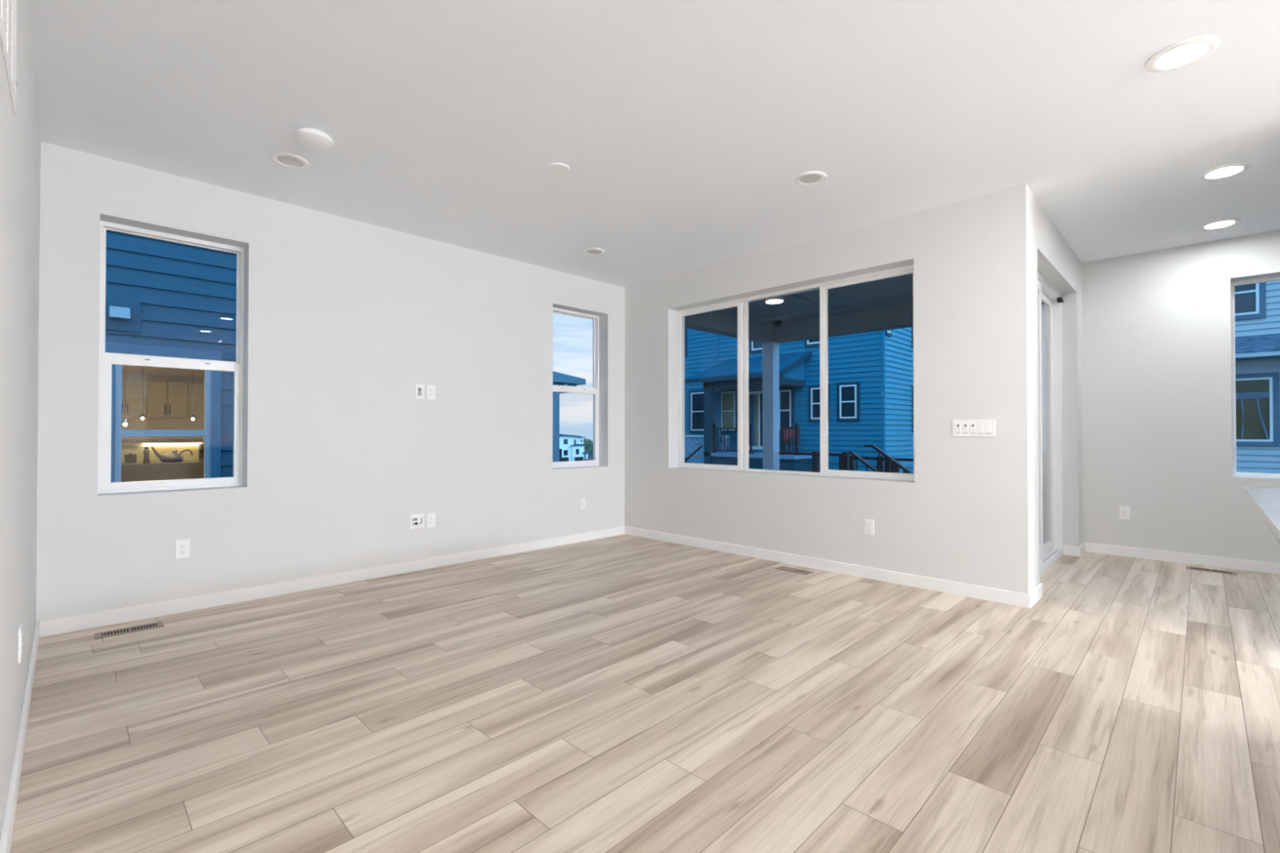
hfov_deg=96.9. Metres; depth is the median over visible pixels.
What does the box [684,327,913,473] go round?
neighbor house
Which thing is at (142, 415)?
pendant lamp
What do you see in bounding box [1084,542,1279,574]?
baseboard
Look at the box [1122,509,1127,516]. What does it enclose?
receptacle
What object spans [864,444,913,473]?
stair handrail
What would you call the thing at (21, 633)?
receptacle
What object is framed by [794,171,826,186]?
recessed light
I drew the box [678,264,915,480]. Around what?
window
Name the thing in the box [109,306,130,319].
vent hood
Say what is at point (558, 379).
neighbor house
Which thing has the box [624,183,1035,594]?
wall
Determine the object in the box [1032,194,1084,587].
wall
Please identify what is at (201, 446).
coffee machine
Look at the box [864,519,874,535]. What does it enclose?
wall outlet
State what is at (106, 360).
window
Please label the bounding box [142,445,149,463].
pepper mill
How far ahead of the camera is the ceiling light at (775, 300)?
6.49 m
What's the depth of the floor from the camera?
2.22 m
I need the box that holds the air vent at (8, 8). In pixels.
[0,0,17,115]
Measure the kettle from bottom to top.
0.265 m
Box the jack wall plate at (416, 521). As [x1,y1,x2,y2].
[409,513,423,528]
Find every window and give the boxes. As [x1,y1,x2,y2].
[97,220,244,493]
[552,307,599,468]
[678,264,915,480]
[1230,275,1279,477]
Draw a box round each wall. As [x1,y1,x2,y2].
[0,0,40,837]
[35,142,624,622]
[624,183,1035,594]
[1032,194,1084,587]
[1081,230,1279,563]
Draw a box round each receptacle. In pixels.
[21,632,22,653]
[179,542,186,555]
[429,388,433,396]
[429,515,433,524]
[866,522,871,531]
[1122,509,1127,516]
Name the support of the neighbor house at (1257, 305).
on the ground at (1044, 469)
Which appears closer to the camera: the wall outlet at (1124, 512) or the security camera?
the wall outlet at (1124, 512)
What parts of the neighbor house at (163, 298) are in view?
sash frame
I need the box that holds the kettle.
[151,446,192,462]
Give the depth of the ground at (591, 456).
168.09 m
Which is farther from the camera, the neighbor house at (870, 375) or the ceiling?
the neighbor house at (870, 375)
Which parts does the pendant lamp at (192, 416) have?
cord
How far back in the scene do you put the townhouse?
126.14 m
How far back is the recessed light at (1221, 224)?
4.37 m
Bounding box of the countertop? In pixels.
[120,460,204,482]
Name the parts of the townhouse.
garage door, garage door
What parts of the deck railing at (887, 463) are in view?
post, post, post, rail, post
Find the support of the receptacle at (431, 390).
attached to the wall outlet at (430, 388)
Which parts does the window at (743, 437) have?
sliding sash, fixed sash, sliding sash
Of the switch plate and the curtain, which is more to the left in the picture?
the curtain
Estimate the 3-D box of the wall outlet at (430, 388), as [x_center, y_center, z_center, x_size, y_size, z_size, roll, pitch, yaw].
[-1.739,-0.284,4.717,0.009,0.118,0.072,-1,-1,45]
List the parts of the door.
fixed panel, sliding panel, handle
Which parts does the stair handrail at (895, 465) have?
post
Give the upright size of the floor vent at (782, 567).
0.007 m
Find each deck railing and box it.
[778,451,849,471]
[838,454,913,472]
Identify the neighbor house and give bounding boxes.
[105,230,236,482]
[552,371,586,462]
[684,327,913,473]
[1234,280,1279,473]
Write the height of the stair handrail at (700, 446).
1.260 m
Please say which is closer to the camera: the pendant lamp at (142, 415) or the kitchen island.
the kitchen island
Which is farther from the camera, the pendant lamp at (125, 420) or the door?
the pendant lamp at (125, 420)
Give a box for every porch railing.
[712,423,743,453]
[779,422,798,455]
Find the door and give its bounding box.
[1037,271,1063,575]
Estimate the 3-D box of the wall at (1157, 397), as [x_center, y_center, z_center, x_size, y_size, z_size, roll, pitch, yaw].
[8.038,-0.221,1.723,10.597,2.780,0.200,-1,-1,45]
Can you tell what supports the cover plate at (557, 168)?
attached to the ceiling
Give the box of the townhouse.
[559,434,591,462]
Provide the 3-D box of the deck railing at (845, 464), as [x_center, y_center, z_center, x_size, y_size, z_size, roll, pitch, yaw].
[2.355,0.785,7.723,1.010,0.900,0.075,-1,-1,45]
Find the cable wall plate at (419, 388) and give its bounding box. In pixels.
[415,384,423,399]
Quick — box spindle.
[748,422,754,453]
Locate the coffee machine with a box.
[198,444,204,461]
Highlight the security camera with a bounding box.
[773,320,782,326]
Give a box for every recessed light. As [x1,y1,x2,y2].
[270,151,308,168]
[582,248,604,255]
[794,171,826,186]
[1145,35,1220,72]
[1197,162,1251,180]
[1198,218,1240,230]
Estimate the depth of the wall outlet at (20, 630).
1.95 m
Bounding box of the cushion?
[783,429,795,440]
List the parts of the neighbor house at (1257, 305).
pane, sash frame, curtain rail, pane, sash frame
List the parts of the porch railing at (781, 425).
post, rail, post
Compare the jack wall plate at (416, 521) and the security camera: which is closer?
the jack wall plate at (416, 521)
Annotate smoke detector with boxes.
[293,128,333,149]
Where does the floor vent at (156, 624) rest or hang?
in the floor
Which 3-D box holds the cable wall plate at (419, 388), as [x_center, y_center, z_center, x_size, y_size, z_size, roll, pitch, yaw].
[-1.806,-0.285,4.646,0.014,0.118,0.072,-1,-1,45]
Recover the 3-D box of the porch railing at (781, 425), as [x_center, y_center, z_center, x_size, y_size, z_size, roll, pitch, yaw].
[4.684,0.399,17.804,0.600,1.000,0.080,-1,-1,45]
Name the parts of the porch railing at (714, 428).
post, rail, rail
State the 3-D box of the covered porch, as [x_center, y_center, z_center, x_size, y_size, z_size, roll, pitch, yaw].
[2.341,-0.246,6.558,3.903,3.120,3.488,-1,-1,45]
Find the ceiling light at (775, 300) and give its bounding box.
[764,297,783,303]
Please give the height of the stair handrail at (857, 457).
1.542 m
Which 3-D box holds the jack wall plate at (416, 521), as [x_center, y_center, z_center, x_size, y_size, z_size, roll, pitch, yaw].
[-1.816,0.774,4.622,0.020,0.118,0.114,-1,-1,45]
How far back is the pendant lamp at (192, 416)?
13.45 m
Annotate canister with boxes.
[124,453,137,463]
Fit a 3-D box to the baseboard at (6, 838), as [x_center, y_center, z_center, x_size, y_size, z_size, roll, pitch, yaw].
[1.716,1.071,-1.861,14.157,0.088,0.014,-1,-1,45]
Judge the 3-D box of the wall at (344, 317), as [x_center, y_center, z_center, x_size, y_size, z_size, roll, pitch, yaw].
[-1.815,-0.193,4.788,0.200,2.780,4.877,-1,-1,45]
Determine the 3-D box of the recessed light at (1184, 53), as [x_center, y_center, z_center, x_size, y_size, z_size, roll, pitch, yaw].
[2.307,-1.579,2.414,0.231,0.011,0.231,-1,-1,45]
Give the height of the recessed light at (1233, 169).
0.011 m
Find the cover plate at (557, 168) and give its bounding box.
[546,162,569,174]
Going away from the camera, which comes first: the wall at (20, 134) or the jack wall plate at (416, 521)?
the wall at (20, 134)
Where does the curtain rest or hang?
hanging from the neighbor house at (870, 375)
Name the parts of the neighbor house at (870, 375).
sash frame, pane, porch post, sash frame, pane, pane, patio door, sash frame, pane, pane, pane, sash frame, sash frame, pane, sash frame, pane, sash frame, pane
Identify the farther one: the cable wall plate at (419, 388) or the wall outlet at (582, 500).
the wall outlet at (582, 500)
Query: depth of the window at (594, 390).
6.21 m
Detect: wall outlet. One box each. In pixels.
[17,624,22,662]
[175,538,190,559]
[426,385,435,399]
[426,512,435,528]
[579,497,585,509]
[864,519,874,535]
[1119,506,1129,519]
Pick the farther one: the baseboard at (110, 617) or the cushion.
the cushion
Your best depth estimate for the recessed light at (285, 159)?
3.35 m
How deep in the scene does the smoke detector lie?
3.03 m
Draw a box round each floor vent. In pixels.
[93,621,164,639]
[775,565,813,574]
[1186,565,1237,574]
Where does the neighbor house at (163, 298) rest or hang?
on the ground at (1044, 469)
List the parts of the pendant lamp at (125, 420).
cord, lamp shade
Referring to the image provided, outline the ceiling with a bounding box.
[27,0,1279,287]
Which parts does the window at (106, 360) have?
sash, sash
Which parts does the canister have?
lid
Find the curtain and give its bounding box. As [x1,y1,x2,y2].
[749,394,755,445]
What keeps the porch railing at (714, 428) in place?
on the neighbor house at (870, 375)
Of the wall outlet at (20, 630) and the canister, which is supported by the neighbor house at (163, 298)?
the canister
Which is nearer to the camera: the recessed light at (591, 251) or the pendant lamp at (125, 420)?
the recessed light at (591, 251)
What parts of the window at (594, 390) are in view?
sash, sash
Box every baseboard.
[0,621,39,852]
[39,525,625,637]
[624,525,1031,608]
[1029,542,1085,607]
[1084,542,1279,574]
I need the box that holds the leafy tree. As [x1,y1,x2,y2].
[582,438,593,456]
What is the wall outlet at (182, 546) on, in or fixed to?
attached to the wall at (344, 317)
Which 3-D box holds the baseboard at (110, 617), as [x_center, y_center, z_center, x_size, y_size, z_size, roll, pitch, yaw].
[-1.734,1.133,4.705,0.014,0.088,4.463,-1,-1,45]
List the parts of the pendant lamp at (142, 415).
cord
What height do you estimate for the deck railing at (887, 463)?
1.405 m
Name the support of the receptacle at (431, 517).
attached to the wall outlet at (430, 517)
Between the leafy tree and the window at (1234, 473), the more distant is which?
the leafy tree
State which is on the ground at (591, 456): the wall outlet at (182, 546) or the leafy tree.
the leafy tree
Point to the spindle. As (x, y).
(750, 451)
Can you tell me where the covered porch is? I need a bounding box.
[684,273,1044,470]
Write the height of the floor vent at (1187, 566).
0.007 m
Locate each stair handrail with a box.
[684,445,702,462]
[844,451,878,471]
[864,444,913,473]
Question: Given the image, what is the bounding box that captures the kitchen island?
[1244,486,1279,544]
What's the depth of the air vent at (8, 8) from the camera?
1.48 m
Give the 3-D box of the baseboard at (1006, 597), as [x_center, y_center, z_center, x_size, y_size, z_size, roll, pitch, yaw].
[1.172,1.135,4.958,3.760,0.088,0.014,-1,-1,45]
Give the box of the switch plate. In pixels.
[951,419,995,436]
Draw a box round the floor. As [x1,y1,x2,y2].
[9,533,1279,852]
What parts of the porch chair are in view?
backrest, armrest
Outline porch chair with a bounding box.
[779,426,800,452]
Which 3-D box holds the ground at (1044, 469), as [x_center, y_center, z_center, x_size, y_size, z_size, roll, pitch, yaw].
[0.605,4.834,20.465,88.000,5.780,90.000,-1,-1,45]
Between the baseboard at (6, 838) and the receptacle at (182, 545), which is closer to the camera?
the baseboard at (6, 838)
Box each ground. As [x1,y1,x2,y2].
[584,445,593,458]
[1042,452,1046,543]
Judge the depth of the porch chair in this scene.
18.57 m
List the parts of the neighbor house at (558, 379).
porch post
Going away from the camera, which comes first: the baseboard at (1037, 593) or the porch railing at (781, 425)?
the baseboard at (1037, 593)
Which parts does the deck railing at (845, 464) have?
rail, post, post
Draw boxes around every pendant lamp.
[121,365,129,426]
[139,366,146,419]
[190,369,195,420]
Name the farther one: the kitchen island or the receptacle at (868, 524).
the receptacle at (868, 524)
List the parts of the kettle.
spout, handle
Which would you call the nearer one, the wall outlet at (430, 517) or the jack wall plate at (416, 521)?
the jack wall plate at (416, 521)

